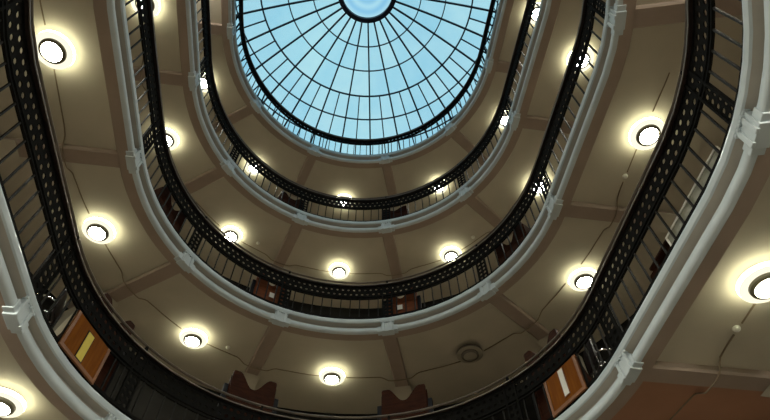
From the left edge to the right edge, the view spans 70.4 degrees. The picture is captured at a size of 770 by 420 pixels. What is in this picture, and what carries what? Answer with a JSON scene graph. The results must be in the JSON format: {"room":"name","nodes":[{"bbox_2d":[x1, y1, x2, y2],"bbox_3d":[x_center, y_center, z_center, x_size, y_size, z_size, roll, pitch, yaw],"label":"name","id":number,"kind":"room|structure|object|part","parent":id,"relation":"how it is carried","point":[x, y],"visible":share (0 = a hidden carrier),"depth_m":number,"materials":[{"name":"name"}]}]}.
{"room":"building atrium","nodes":[
{"label":"building atrium","id":0,"kind":"room"},
{"bbox_2d":[31,273,632,419],"bbox_3d":[-0.443,-1.442,8.970,14.274,19.582,16.316,-1,-55,0],"label":"wall","id":1,"kind":"structure","parent":0,"point":[146,393],"depth_m":12.17,"materials":[{"name":"brown wood"}]},
{"bbox_2d":[106,0,626,335],"bbox_3d":[-0.443,-1.476,9.020,7.974,0.388,10.017,-1,-55,0],"label":"trim","id":2,"kind":"structure","parent":1,"relation":"attached to","point":[615,12],"depth_m":10.10,"materials":[{"name":"white paint"}]},
{"bbox_2d":[227,0,506,163],"bbox_3d":[-0.488,-5.671,15.054,7.974,0.388,10.017,-1,-55,0],"label":"trim","id":3,"kind":"structure","parent":1,"relation":"attached to","point":[312,149],"depth_m":16.91,"materials":[{"name":"white paint"}]},
{"bbox_2d":[185,0,551,233],"bbox_3d":[-0.465,-3.547,11.998,7.974,0.388,10.017,-1,-55,0],"label":"trim","id":4,"kind":"structure","parent":1,"relation":"attached to","point":[228,165],"depth_m":13.54,"materials":[{"name":"white paint"}]},
{"bbox_2d":[0,0,769,419],"bbox_3d":[-0.421,0.597,6.037,7.974,0.388,10.017,-1,-55,0],"label":"trim","id":5,"kind":"structure","parent":1,"relation":"attached to","point":[748,137],"depth_m":6.11,"materials":[{"name":"white paint"}]},
{"bbox_2d":[125,0,605,308],"bbox_3d":[-0.462,-3.226,11.537,13.774,1.080,15.816,-1,-55,0],"label":"ceiling","id":6,"kind":"structure","parent":0,"point":[308,250],"depth_m":14.17,"materials":[{"name":"beige paint"}]},
{"bbox_2d":[131,0,159,16],"bbox_3d":[-4.950,-4.267,11.282,0.580,0.196,0.580,-1,-55,0],"label":"ceiling lamp","id":7,"kind":"object","parent":6,"relation":"hanging from","point":[155,3],"visible":0.29,"depth_m":11.28,"materials":[{"name":"white plastic"}]},
{"bbox_2d":[157,128,178,149],"bbox_3d":[-5.235,-1.692,13.071,0.580,0.196,0.580,-1,-55,0],"label":"ceiling lamp","id":8,"kind":"object","parent":6,"relation":"hanging from","point":[172,137],"visible":0.41,"depth_m":13.00,"materials":[{"name":"white plastic"}]},
{"bbox_2d":[220,226,241,243],"bbox_3d":[-4.149,0.682,14.729,0.580,0.196,0.580,-1,-55,0],"label":"ceiling lamp","id":9,"kind":"object","parent":6,"relation":"hanging from","point":[234,233],"visible":0.66,"depth_m":14.61,"materials":[{"name":"white plastic"}]},
{"bbox_2d":[226,233,235,240],"bbox_3d":[-4.149,0.732,14.658,0.300,0.023,0.300,-1,-55,0],"label":"diffuser","id":10,"kind":"object","parent":9,"relation":"attached to","point":[232,235],"depth_m":14.63,"materials":[{"name":"white glass"}]},
{"bbox_2d":[329,263,348,278],"bbox_3d":[-1.303,1.738,15.484,0.580,0.196,0.580,-1,-55,0],"label":"ceiling lamp","id":11,"kind":"object","parent":6,"relation":"hanging from","point":[336,270],"visible":1,"depth_m":15.40,"materials":[{"name":"white plastic"}]},
{"bbox_2d":[334,269,343,276],"bbox_3d":[-1.303,1.787,15.413,0.300,0.023,0.300,-1,-55,0],"label":"diffuser","id":12,"kind":"object","parent":11,"relation":"attached to","point":[337,272],"depth_m":15.40,"materials":[{"name":"white glass"}]},
{"bbox_2d":[440,246,460,263],"bbox_3d":[1.832,1.259,15.174,0.580,0.196,0.580,-1,-55,0],"label":"ceiling lamp","id":13,"kind":"object","parent":6,"relation":"hanging from","point":[448,253],"visible":0.77,"depth_m":15.06,"materials":[{"name":"white plastic"}]},
{"bbox_2d":[446,253,455,260],"bbox_3d":[1.832,1.308,15.103,0.300,0.023,0.300,-1,-55,0],"label":"diffuser","id":14,"kind":"object","parent":13,"relation":"attached to","point":[449,256],"depth_m":15.08,"materials":[{"name":"white glass"}]},
{"bbox_2d":[531,177,547,195],"bbox_3d":[3.914,-0.603,13.895,0.580,0.196,0.580,-1,-55,0],"label":"ceiling lamp","id":15,"kind":"object","parent":6,"relation":"hanging from","point":[537,194],"visible":0.13,"depth_m":13.90,"materials":[{"name":"white plastic"}]},
{"bbox_2d":[567,47,593,71],"bbox_3d":[4.305,-3.313,12.014,0.580,0.196,0.580,-1,-55,0],"label":"ceiling lamp","id":16,"kind":"object","parent":6,"relation":"hanging from","point":[590,55],"visible":0.34,"depth_m":11.97,"materials":[{"name":"white plastic"}]},
{"bbox_2d":[196,0,540,220],"bbox_3d":[-0.484,-5.351,14.593,13.774,1.080,15.816,-1,-55,0],"label":"ceiling","id":17,"kind":"structure","parent":0,"point":[321,174],"depth_m":17.50,"materials":[{"name":"beige paint"}]},
{"bbox_2d":[201,73,207,91],"bbox_3d":[-5.380,-3.772,16.156,0.580,0.196,0.580,-1,-55,0],"label":"ceiling lamp","id":18,"kind":"object","parent":17,"relation":"hanging from","point":[203,82],"visible":0.28,"depth_m":16.09,"materials":[{"name":"white plastic"}]},
{"bbox_2d":[201,79,206,87],"bbox_3d":[-5.379,-3.723,16.085,0.300,0.023,0.300,-1,-55,0],"label":"diffuser","id":19,"kind":"object","parent":18,"relation":"attached to","point":[203,82],"depth_m":16.07,"materials":[{"name":"white glass"}]},
{"bbox_2d":[245,161,262,174],"bbox_3d":[-4.272,-1.388,17.822,0.580,0.196,0.580,-1,-55,0],"label":"ceiling lamp","id":20,"kind":"object","parent":17,"relation":"hanging from","point":[248,167],"visible":0.41,"depth_m":17.79,"materials":[{"name":"white plastic"}]},
{"bbox_2d":[336,194,350,205],"bbox_3d":[-1.396,-0.291,18.606,0.580,0.196,0.580,-1,-55,0],"label":"ceiling lamp","id":21,"kind":"object","parent":17,"relation":"hanging from","point":[342,195],"visible":0.11,"depth_m":18.45,"materials":[{"name":"white plastic"}]},
{"bbox_2d":[432,182,447,193],"bbox_3d":[1.806,-0.788,18.284,0.580,0.196,0.580,-1,-55,0],"label":"ceiling lamp","id":22,"kind":"object","parent":17,"relation":"hanging from","point":[445,187],"visible":0.27,"depth_m":18.30,"materials":[{"name":"white plastic"}]},
{"bbox_2d":[499,111,507,127],"bbox_3d":[3.710,-2.801,16.899,0.580,0.196,0.580,-1,-55,0],"label":"ceiling lamp","id":23,"kind":"object","parent":17,"relation":"hanging from","point":[504,119],"visible":0.26,"depth_m":16.83,"materials":[{"name":"white plastic"}]},
{"bbox_2d":[501,116,507,124],"bbox_3d":[3.711,-2.752,16.828,0.300,0.023,0.300,-1,-55,0],"label":"diffuser","id":24,"kind":"object","parent":23,"relation":"attached to","point":[504,119],"depth_m":16.81,"materials":[{"name":"white glass"}]},
{"bbox_2d":[530,3,539,24],"bbox_3d":[4.192,-5.425,15.078,0.580,0.196,0.580,-1,-55,0],"label":"ceiling lamp","id":25,"kind":"object","parent":17,"relation":"hanging from","point":[536,8],"visible":0.31,"depth_m":14.98,"materials":[{"name":"white plastic"}]},
{"bbox_2d":[532,9,538,19],"bbox_3d":[4.193,-5.375,15.007,0.300,0.023,0.300,-1,-55,0],"label":"diffuser","id":26,"kind":"object","parent":25,"relation":"attached to","point":[535,11],"depth_m":14.98,"materials":[{"name":"white glass"}]},
{"bbox_2d":[0,0,741,413],"bbox_3d":[-0.440,-1.156,8.559,13.774,1.080,15.816,-1,-55,0],"label":"ceiling","id":27,"kind":"structure","parent":0,"point":[144,282],"depth_m":10.49,"materials":[{"name":"beige paint"}]},
{"bbox_2d":[36,30,74,69],"bbox_3d":[-4.954,-2.391,8.169,0.580,0.196,0.580,-1,-55,0],"label":"ceiling lamp","id":28,"kind":"object","parent":27,"relation":"hanging from","point":[55,50],"visible":0.96,"depth_m":8.10,"materials":[{"name":"white plastic"}]},
{"bbox_2d":[41,42,61,61],"bbox_3d":[-4.954,-2.341,8.098,0.300,0.023,0.300,-1,-55,0],"label":"diffuser","id":29,"kind":"object","parent":28,"relation":"attached to","point":[50,51],"depth_m":8.09,"materials":[{"name":"white glass"}]},
{"bbox_2d":[82,217,115,243],"bbox_3d":[-5.297,0.388,10.098,0.580,0.196,0.580,-1,-55,0],"label":"ceiling lamp","id":30,"kind":"object","parent":27,"relation":"hanging from","point":[97,230],"visible":1,"depth_m":10.01,"materials":[{"name":"white plastic"}]},
{"bbox_2d":[89,227,104,239],"bbox_3d":[-5.297,0.437,10.027,0.300,0.023,0.300,-1,-55,0],"label":"diffuser","id":31,"kind":"object","parent":30,"relation":"attached to","point":[95,233],"depth_m":10.01,"materials":[{"name":"white glass"}]},
{"bbox_2d":[179,328,206,348],"bbox_3d":[-4.132,2.779,11.769,0.580,0.196,0.580,-1,-55,0],"label":"ceiling lamp","id":32,"kind":"object","parent":27,"relation":"hanging from","point":[192,338],"visible":1,"depth_m":11.68,"materials":[{"name":"white plastic"}]},
{"bbox_2d":[185,337,198,345],"bbox_3d":[-4.131,2.829,11.698,0.300,0.023,0.300,-1,-55,0],"label":"diffuser","id":33,"kind":"object","parent":32,"relation":"attached to","point":[189,341],"depth_m":11.68,"materials":[{"name":"white glass"}]},
{"bbox_2d":[319,367,344,385],"bbox_3d":[-1.214,3.828,12.520,0.580,0.196,0.580,-1,-55,0],"label":"ceiling lamp","id":34,"kind":"object","parent":27,"relation":"hanging from","point":[331,376],"visible":1,"depth_m":12.42,"materials":[{"name":"white plastic"}]},
{"bbox_2d":[325,376,337,383],"bbox_3d":[-1.213,3.877,12.449,0.300,0.023,0.300,-1,-55,0],"label":"diffuser","id":35,"kind":"object","parent":34,"relation":"attached to","point":[328,379],"depth_m":12.44,"materials":[{"name":"white glass"}]},
{"bbox_2d":[457,344,482,362],"bbox_3d":[1.880,3.190,12.099,0.580,0.196,0.580,-1,-55,0],"label":"ceiling lamp","id":36,"kind":"object","parent":27,"relation":"hanging from","point":[468,353],"visible":1,"depth_m":12.00,"materials":[{"name":"white plastic"}]},
{"bbox_2d":[464,352,476,360],"bbox_3d":[1.881,3.239,12.028,0.300,0.023,0.300,-1,-55,0],"label":"diffuser","id":37,"kind":"object","parent":36,"relation":"attached to","point":[468,356],"depth_m":12.01,"materials":[{"name":"white glass"}]},
{"bbox_2d":[568,268,595,290],"bbox_3d":[3.952,1.392,10.865,0.580,0.196,0.580,-1,-55,0],"label":"ceiling lamp","id":38,"kind":"object","parent":27,"relation":"hanging from","point":[581,279],"visible":0.87,"depth_m":10.76,"materials":[{"name":"white plastic"}]},
{"bbox_2d":[577,277,591,287],"bbox_3d":[3.953,1.441,10.794,0.300,0.023,0.300,-1,-55,0],"label":"diffuser","id":39,"kind":"object","parent":38,"relation":"attached to","point":[582,282],"depth_m":10.77,"materials":[{"name":"white glass"}]},
{"bbox_2d":[628,117,663,149],"bbox_3d":[4.338,-1.255,9.027,0.580,0.196,0.580,-1,-55,0],"label":"ceiling lamp","id":40,"kind":"object","parent":27,"relation":"hanging from","point":[644,134],"visible":0.92,"depth_m":8.94,"materials":[{"name":"white plastic"}]},
{"bbox_2d":[640,128,657,143],"bbox_3d":[4.338,-1.206,8.956,0.300,0.023,0.300,-1,-55,0],"label":"diffuser","id":41,"kind":"object","parent":40,"relation":"attached to","point":[647,135],"depth_m":8.94,"materials":[{"name":"white glass"}]},
{"bbox_2d":[0,147,769,419],"bbox_3d":[-0.417,0.918,5.576,13.774,1.080,15.816,-1,-55,0],"label":"ceiling","id":42,"kind":"structure","parent":0,"point":[696,367],"depth_m":6.79,"materials":[{"name":"beige paint"}]},
{"bbox_2d":[0,387,25,417],"bbox_3d":[-5.038,2.533,7.167,0.580,0.196,0.580,-1,-55,0],"label":"ceiling lamp","id":43,"kind":"object","parent":42,"relation":"hanging from","point":[12,405],"visible":1,"depth_m":7.10,"materials":[{"name":"white plastic"}]},
{"bbox_2d":[0,403,9,414],"bbox_3d":[-5.038,2.583,7.096,0.300,0.023,0.300,-1,-55,0],"label":"diffuser","id":44,"kind":"object","parent":43,"relation":"attached to","point":[4,407],"depth_m":7.10,"materials":[{"name":"white glass"}]},
{"bbox_3d":[4.175,3.713,8.170,3.800,0.001,4.110,-1,-55,0],"label":"bay panel","id":45,"kind":"part","parent":42,"relation":"part of","materials":[{"name":"beige paint"}]},
{"bbox_2d":[732,325,740,331],"bbox_3d":[4.235,1.437,6.565,0.104,0.046,0.104,-1,-55,0],"label":"smoke detector","id":46,"kind":"object","parent":42,"relation":"attached to","point":[736,328],"visible":1,"depth_m":6.55,"materials":[{"name":"white plastic"}]},
{"bbox_2d":[736,261,769,303],"bbox_3d":[4.207,0.808,6.036,0.580,0.196,0.580,-1,-55,0],"label":"ceiling lamp","id":47,"kind":"object","parent":42,"relation":"hanging from","point":[753,286],"visible":1,"depth_m":5.97,"materials":[{"name":"white plastic"}]},
{"bbox_2d":[755,279,769,297],"bbox_3d":[4.207,0.857,5.965,0.300,0.023,0.300,-1,-55,0],"label":"diffuser","id":48,"kind":"object","parent":47,"relation":"attached to","point":[762,286],"depth_m":5.96,"materials":[{"name":"white glass"}]},
{"bbox_3d":[-0.600,-6.595,17.464,32.000,0.250,32.000,-1,-55,0],"label":"roof","id":49,"kind":"structure","parent":0,"visible":0},
{"bbox_2d":[235,0,498,154],"bbox_3d":[-0.605,-7.021,18.076,11.540,2.062,11.540,-1,-55,0],"label":"skylight","id":50,"kind":"object","parent":49,"relation":"attached to","point":[344,7],"visible":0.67,"depth_m":19.46,"materials":[{"name":"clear glass"}]},
{"bbox_3d":[-0.489,-5.781,15.212,13.774,0.012,15.816,-1,-55,0],"label":"floor","id":51,"kind":"structure","parent":0,"visible":0},
{"bbox_2d":[235,0,498,154],"bbox_3d":[-0.493,-6.145,15.735,7.870,1.242,9.913,-1,-55,0],"label":"balustrade","id":52,"kind":"object","parent":51,"relation":"on","point":[272,99],"visible":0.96,"depth_m":17.95,"materials":[{"name":"black metal"}]},
{"bbox_3d":[-4.332,-5.569,16.087,0.045,1.210,0.290,6,-55,-4],"label":"post","id":53,"kind":"part","parent":52,"relation":"part of","materials":[{"name":"black metal"}]},
{"bbox_3d":[-3.925,-3.698,17.392,0.045,1.210,0.243,-24,-58,15],"label":"post","id":54,"kind":"part","parent":52,"relation":"part of","materials":[{"name":"black metal"}]},
{"bbox_3d":[-2.267,-2.401,18.305,0.243,1.210,0.045,21,-58,-15],"label":"post","id":55,"kind":"part","parent":52,"relation":"part of","materials":[{"name":"black metal"}]},
{"bbox_3d":[-0.490,-5.826,15.277,7.824,0.045,9.867,-1,-55,0],"label":"rail","id":56,"kind":"part","parent":52,"relation":"part of","materials":[{"name":"black metal"}]},
{"bbox_3d":[-0.497,-6.487,16.227,7.818,0.044,9.861,-1,-55,0],"label":"hand rail","id":57,"kind":"part","parent":52,"relation":"part of","materials":[{"name":"black metal"}]},
{"bbox_3d":[2.028,-3.055,17.882,0.045,1.210,0.243,38,-64,-23],"label":"post","id":58,"kind":"part","parent":52,"relation":"part of","materials":[{"name":"black metal"}]},
{"bbox_3d":[3.028,-4.775,16.694,0.045,1.210,0.290,6,-55,-5],"label":"post","id":59,"kind":"part","parent":52,"relation":"part of","materials":[{"name":"black metal"}]},
{"bbox_3d":[-0.466,-3.657,12.156,13.774,0.012,15.816,-1,-55,0],"label":"floor","id":60,"kind":"structure","parent":0,"visible":0},
{"bbox_2d":[278,191,302,209],"bbox_3d":[-2.722,0.013,15.185,0.736,0.800,0.555,26,-59,-17],"label":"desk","id":61,"kind":"object","parent":60,"relation":"on","point":[285,198],"visible":0.29,"depth_m":15.13,"materials":[{"name":"brown wood"}]},
{"bbox_3d":[-2.599,-0.085,14.960,0.700,0.420,0.040,26,-59,-17],"label":"panel","id":62,"kind":"part","parent":61,"relation":"part of","materials":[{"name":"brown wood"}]},
{"bbox_2d":[196,0,539,221],"bbox_3d":[-0.470,-4.020,12.679,7.870,1.242,9.913,-1,-55,0],"label":"balustrade","id":63,"kind":"object","parent":60,"relation":"on","point":[206,65],"visible":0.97,"depth_m":14.67,"materials":[{"name":"black metal"}]},
{"bbox_3d":[-4.310,-3.445,13.031,0.045,1.210,0.290,6,-55,-4],"label":"post","id":64,"kind":"part","parent":63,"relation":"part of","materials":[{"name":"black metal"}]},
{"bbox_3d":[-3.903,-1.573,14.336,0.045,1.210,0.243,-24,-58,15],"label":"post","id":65,"kind":"part","parent":63,"relation":"part of","materials":[{"name":"black metal"}]},
{"bbox_3d":[-2.244,-0.277,15.249,0.243,1.210,0.045,21,-58,-15],"label":"post","id":66,"kind":"part","parent":63,"relation":"part of","materials":[{"name":"black metal"}]},
{"bbox_3d":[-0.467,-3.702,12.221,7.824,0.045,9.867,-1,-55,0],"label":"rail","id":67,"kind":"part","parent":63,"relation":"part of","materials":[{"name":"black metal"}]},
{"bbox_3d":[-0.474,-4.362,13.171,7.818,0.044,9.861,-1,-55,0],"label":"hand rail","id":68,"kind":"part","parent":63,"relation":"part of","materials":[{"name":"black metal"}]},
{"bbox_3d":[0.030,-0.031,15.437,0.243,1.210,0.045,-9,-56,6],"label":"post","id":69,"kind":"part","parent":63,"relation":"part of","materials":[{"name":"black metal"}]},
{"bbox_3d":[2.051,-0.931,14.826,0.045,1.210,0.243,38,-64,-23],"label":"post","id":70,"kind":"part","parent":63,"relation":"part of","materials":[{"name":"black metal"}]},
{"bbox_3d":[3.051,-2.651,13.638,0.045,1.210,0.290,6,-55,-5],"label":"post","id":71,"kind":"part","parent":63,"relation":"part of","materials":[{"name":"black metal"}]},
{"bbox_2d":[383,205,407,218],"bbox_3d":[0.328,0.378,15.462,0.756,0.800,0.555,-11,-56,7],"label":"desk","id":72,"kind":"object","parent":60,"relation":"on","point":[404,209],"visible":0.27,"depth_m":15.41,"materials":[{"name":"brown wood"}]},
{"bbox_3d":[0.272,0.242,15.245,0.720,0.480,0.040,-11,-56,7],"label":"panel","id":73,"kind":"part","parent":72,"relation":"part of","materials":[{"name":"brown wood"}]},
{"bbox_3d":[-0.444,-1.586,9.178,13.774,0.012,15.816,-1,-55,0],"label":"floor","id":74,"kind":"structure","parent":0,"visible":0},
{"bbox_2d":[154,185,185,231],"bbox_3d":[-4.541,0.139,10.933,0.555,0.950,0.876,-15,-56,9],"label":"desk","id":75,"kind":"object","parent":74,"relation":"on","point":[166,192],"visible":0.16,"depth_m":10.95,"materials":[{"name":"brown wood"}]},
{"bbox_3d":[-4.692,-0.154,10.667,0.500,0.850,0.036,-15,-56,9],"label":"panel","id":76,"kind":"part","parent":75,"relation":"part of","materials":[{"name":"brown wood"}]},
{"bbox_3d":[-4.308,0.179,10.749,0.040,0.480,0.840,-15,-56,9],"label":"panel","id":77,"kind":"part","parent":75,"relation":"part of","materials":[{"name":"brown wood"}]},
{"bbox_2d":[249,273,287,305],"bbox_3d":[-2.697,2.006,12.306,0.860,1.050,0.571,26,-59,-17],"label":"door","id":78,"kind":"structure","parent":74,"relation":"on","point":[263,284],"depth_m":12.15,"materials":[{"name":"red wood"}]},
{"bbox_3d":[-2.949,1.814,11.988,0.080,0.750,0.100,26,-59,-17],"label":"post","id":79,"kind":"part","parent":78,"relation":"part of","materials":[{"name":"black paint"}]},
{"bbox_3d":[-2.577,1.952,12.031,0.660,0.540,0.040,26,-59,-17],"label":"panel","id":80,"kind":"part","parent":78,"relation":"part of","materials":[{"name":"red wood"}]},
{"bbox_2d":[125,0,605,318],"bbox_3d":[-0.448,-1.950,9.701,7.870,1.242,9.913,-1,-55,0],"label":"balustrade","id":81,"kind":"object","parent":74,"relation":"on","point":[144,7],"visible":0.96,"depth_m":11.34,"materials":[{"name":"black metal"}]},
{"bbox_3d":[-4.288,-1.375,10.053,0.045,1.210,0.290,6,-55,-4],"label":"post","id":82,"kind":"part","parent":81,"relation":"part of","materials":[{"name":"black metal"}]},
{"bbox_3d":[-3.881,0.497,11.357,0.045,1.210,0.243,-24,-58,15],"label":"post","id":83,"kind":"part","parent":81,"relation":"part of","materials":[{"name":"black metal"}]},
{"bbox_3d":[-2.222,1.794,12.271,0.243,1.210,0.045,21,-58,-15],"label":"post","id":84,"kind":"part","parent":81,"relation":"part of","materials":[{"name":"black metal"}]},
{"bbox_3d":[-0.445,-1.631,9.243,7.824,0.045,9.867,-1,-55,0],"label":"rail","id":85,"kind":"part","parent":81,"relation":"part of","materials":[{"name":"black metal"}]},
{"bbox_3d":[0.052,2.039,12.459,0.243,1.210,0.045,-9,-56,6],"label":"post","id":86,"kind":"part","parent":81,"relation":"part of","materials":[{"name":"black metal"}]},
{"bbox_3d":[2.073,1.140,11.848,0.045,1.210,0.243,38,-64,-23],"label":"post","id":87,"kind":"part","parent":81,"relation":"part of","materials":[{"name":"black metal"}]},
{"bbox_3d":[3.073,-0.580,10.660,0.045,1.210,0.290,6,-55,-5],"label":"post","id":88,"kind":"part","parent":81,"relation":"part of","materials":[{"name":"black metal"}]},
{"bbox_3d":[3.401,-3.304,8.769,0.045,1.210,0.214,-6,-55,4],"label":"post","id":89,"kind":"part","parent":81,"relation":"part of","materials":[{"name":"black metal"}]},
{"bbox_2d":[384,287,421,314],"bbox_3d":[0.431,2.353,12.570,0.900,1.050,0.571,-12,-56,8],"label":"desk","id":90,"kind":"object","parent":74,"relation":"on","point":[410,304],"visible":0.28,"depth_m":12.43,"materials":[{"name":"red wood"}]},
{"bbox_3d":[0.373,2.278,12.280,0.700,0.540,0.040,-12,-56,8],"label":"panel","id":91,"kind":"part","parent":90,"relation":"part of","materials":[{"name":"red wood"}]},
{"bbox_3d":[0.787,2.222,12.299,0.080,0.750,0.100,-12,-56,8],"label":"post","id":92,"kind":"part","parent":90,"relation":"part of","materials":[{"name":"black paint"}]},
{"bbox_2d":[495,221,529,264],"bbox_3d":[2.873,0.903,11.538,0.555,0.980,0.876,27,-60,-18],"label":"desk","id":93,"kind":"object","parent":74,"relation":"on","point":[514,244],"visible":0.31,"depth_m":11.51,"materials":[{"name":"brown wood"}]},
{"bbox_3d":[2.669,0.918,11.290,0.040,0.440,0.840,27,-60,-18],"label":"panel","id":94,"kind":"part","parent":93,"relation":"part of","materials":[{"name":"brown wood"}]},
{"bbox_3d":[3.121,0.651,11.304,0.500,0.880,0.036,27,-60,-18],"label":"panel","id":95,"kind":"part","parent":93,"relation":"part of","materials":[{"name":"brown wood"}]},
{"bbox_3d":[-0.422,0.487,6.195,13.774,0.012,15.816,-1,-55,0],"label":"floor","id":96,"kind":"structure","parent":0,"visible":0},
{"bbox_2d":[38,290,67,324],"bbox_3d":[-4.807,1.462,7.444,0.463,0.981,0.534,20,-58,-14],"label":"chair","id":97,"kind":"object","parent":96,"relation":"on","point":[61,303],"visible":0.3,"depth_m":7.65,"materials":[{"name":"leather"}]},
{"bbox_3d":[-4.619,1.361,7.741,0.045,0.380,0.439,20,-58,-14],"label":"backrest","id":98,"kind":"part","parent":97,"relation":"part of","materials":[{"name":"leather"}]},
{"bbox_2d":[57,293,134,392],"bbox_3d":[-4.499,2.106,8.223,0.555,1.520,1.000,-15,-56,10],"label":"desk","id":99,"kind":"object","parent":96,"relation":"on","point":[102,374],"visible":0.08,"depth_m":8.28,"materials":[{"name":"brown wood"}]},
{"bbox_3d":[-4.267,2.174,7.992,0.040,0.940,0.800,-15,-56,10],"label":"panel","id":100,"kind":"part","parent":99,"relation":"part of","materials":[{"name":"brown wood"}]},
{"bbox_3d":[-4.190,2.505,8.320,0.100,1.220,0.080,-15,-56,10],"label":"post","id":101,"kind":"part","parent":99,"relation":"part of","materials":[{"name":"black paint"}]},
{"bbox_2d":[214,370,278,419],"bbox_3d":[-2.569,3.895,9.713,1.060,1.900,0.555,24,-59,-16],"label":"chair","id":102,"kind":"object","parent":96,"relation":"on","point":[238,386],"visible":0.7,"depth_m":10.04,"materials":[{"name":"red fabric"}]},
{"bbox_3d":[-2.915,3.665,9.367,0.080,1.600,0.100,24,-59,-16],"label":"post","id":103,"kind":"part","parent":102,"relation":"part of","materials":[{"name":"black paint"}]},
{"bbox_3d":[-2.959,3.775,9.566,0.036,1.800,0.500,24,-59,-16],"label":"panel","id":104,"kind":"part","parent":102,"relation":"part of","materials":[{"name":"brown wood"}]},
{"bbox_3d":[-2.056,4.048,9.641,0.080,1.600,0.100,24,-59,-16],"label":"post","id":105,"kind":"part","parent":102,"relation":"part of","materials":[{"name":"black paint"}]},
{"bbox_2d":[0,0,742,419],"bbox_3d":[-0.426,0.124,6.718,7.870,1.242,9.913,-1,-55,0],"label":"balustrade","id":106,"kind":"object","parent":96,"relation":"on","point":[25,8],"visible":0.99,"depth_m":7.04,"materials":[{"name":"black metal"}]},
{"bbox_3d":[-3.698,-1.998,5.199,0.045,1.210,0.214,18,-57,-13],"label":"post","id":107,"kind":"part","parent":106,"relation":"part of","materials":[{"name":"black metal"}]},
{"bbox_3d":[-4.266,0.699,7.070,0.045,1.210,0.290,6,-55,-4],"label":"post","id":108,"kind":"part","parent":106,"relation":"part of","materials":[{"name":"black metal"}]},
{"bbox_2d":[58,310,109,384],"bbox_3d":[-4.144,1.904,7.562,0.034,0.600,0.864,-10,-56,6],"label":"notice board","id":109,"kind":"object","parent":106,"relation":"attached to","point":[81,343],"visible":1,"depth_m":7.53,"materials":[{"name":"orange wood"}]},
{"bbox_3d":[-4.142,1.887,7.532,0.010,0.458,0.158,-10,-56,6],"label":"card frame","id":110,"kind":"part","parent":109,"relation":"part of","materials":[{"name":"yellow metal"}]},
{"bbox_3d":[-3.858,2.571,8.375,0.045,1.210,0.243,-24,-58,15],"label":"post","id":111,"kind":"part","parent":106,"relation":"part of","materials":[{"name":"black metal"}]},
{"bbox_3d":[-2.200,3.868,9.288,0.243,1.210,0.045,21,-58,-15],"label":"post","id":112,"kind":"part","parent":106,"relation":"part of","materials":[{"name":"black metal"}]},
{"bbox_3d":[2.095,3.213,8.866,0.045,1.210,0.243,38,-64,-23],"label":"post","id":113,"kind":"part","parent":106,"relation":"part of","materials":[{"name":"black metal"}]},
{"bbox_2d":[543,354,586,417],"bbox_3d":[2.660,2.609,8.102,0.034,0.600,0.764,22,-58,-15],"label":"notice board","id":114,"kind":"object","parent":106,"relation":"attached to","point":[567,383],"visible":1,"depth_m":8.07,"materials":[{"name":"orange wood"}]},
{"bbox_3d":[2.665,2.604,8.114,0.018,0.575,0.740,22,-58,-15],"label":"panel","id":115,"kind":"part","parent":114,"relation":"part of","materials":[{"name":"orange wood"}]},
{"bbox_3d":[2.661,2.563,8.131,0.010,0.468,0.128,22,-58,-15],"label":"card frame","id":116,"kind":"part","parent":114,"relation":"part of","materials":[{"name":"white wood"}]},
{"bbox_3d":[3.095,1.493,7.677,0.045,1.210,0.290,6,-55,-5],"label":"post","id":117,"kind":"part","parent":106,"relation":"part of","materials":[{"name":"black metal"}]},
{"bbox_3d":[3.423,-1.230,5.787,0.045,1.210,0.214,-6,-55,4],"label":"post","id":118,"kind":"part","parent":106,"relation":"part of","materials":[{"name":"black metal"}]},
{"bbox_2d":[377,384,433,419],"bbox_3d":[0.425,4.194,9.949,1.060,1.910,0.555,-12,-56,8],"label":"chair","id":119,"kind":"object","parent":96,"relation":"on","point":[418,399],"visible":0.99,"depth_m":10.28,"materials":[{"name":"brown wood"}]},
{"bbox_3d":[-0.092,4.243,9.797,0.080,1.610,0.100,-12,-56,8],"label":"post","id":120,"kind":"part","parent":119,"relation":"part of","materials":[{"name":"black paint"}]},
{"bbox_3d":[0.858,4.041,9.664,0.080,1.610,0.100,-12,-56,8],"label":"post","id":121,"kind":"part","parent":119,"relation":"part of","materials":[{"name":"black paint"}]},
{"bbox_2d":[524,329,591,419],"bbox_3d":[2.874,2.831,8.819,0.555,1.580,1.000,28,-60,-18],"label":"armchair","id":122,"kind":"object","parent":96,"relation":"on","point":[540,397],"visible":0.26,"depth_m":8.82,"materials":[{"name":"brown wood"}]},
{"bbox_3d":[2.481,3.159,8.861,0.100,1.280,0.080,28,-60,-18],"label":"post","id":123,"kind":"part","parent":122,"relation":"part of","materials":[{"name":"black paint"}]},
{"bbox_3d":[2.672,2.872,8.529,0.040,0.940,0.800,28,-60,-18],"label":"panel","id":124,"kind":"part","parent":122,"relation":"part of","materials":[{"name":"brown wood"}]},
{"bbox_3d":[3.114,2.595,8.595,0.500,1.480,0.036,28,-60,-18],"label":"panel","id":125,"kind":"part","parent":122,"relation":"part of","materials":[{"name":"brown wood"}]},
{"bbox_2d":[583,339,610,377],"bbox_3d":[3.369,2.404,8.159,0.463,0.981,0.534,-2,-55,1],"label":"chair","id":126,"kind":"object","parent":96,"relation":"on","point":[590,347],"visible":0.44,"depth_m":8.31,"materials":[{"name":"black metal"}]},
{"bbox_3d":[3.159,2.239,8.409,0.045,0.380,0.439,-2,-55,1],"label":"backrest","id":127,"kind":"part","parent":126,"relation":"part of","materials":[{"name":"leather"}]},
{"bbox_2d":[649,239,670,279],"bbox_3d":[3.800,0.700,6.808,0.555,0.700,0.836,6,-55,-5],"label":"armchair","id":128,"kind":"object","parent":96,"relation":"on","point":[660,256],"visible":0.05,"depth_m":7.11,"materials":[{"name":"brown wood"}]},
{"bbox_2d":[665,146,720,245],"bbox_3d":[3.557,-0.039,6.165,0.037,0.490,1.300,6,-55,-5],"label":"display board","id":129,"kind":"object","parent":96,"relation":"on","point":[702,178],"visible":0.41,"depth_m":6.30,"materials":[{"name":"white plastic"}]}
]}

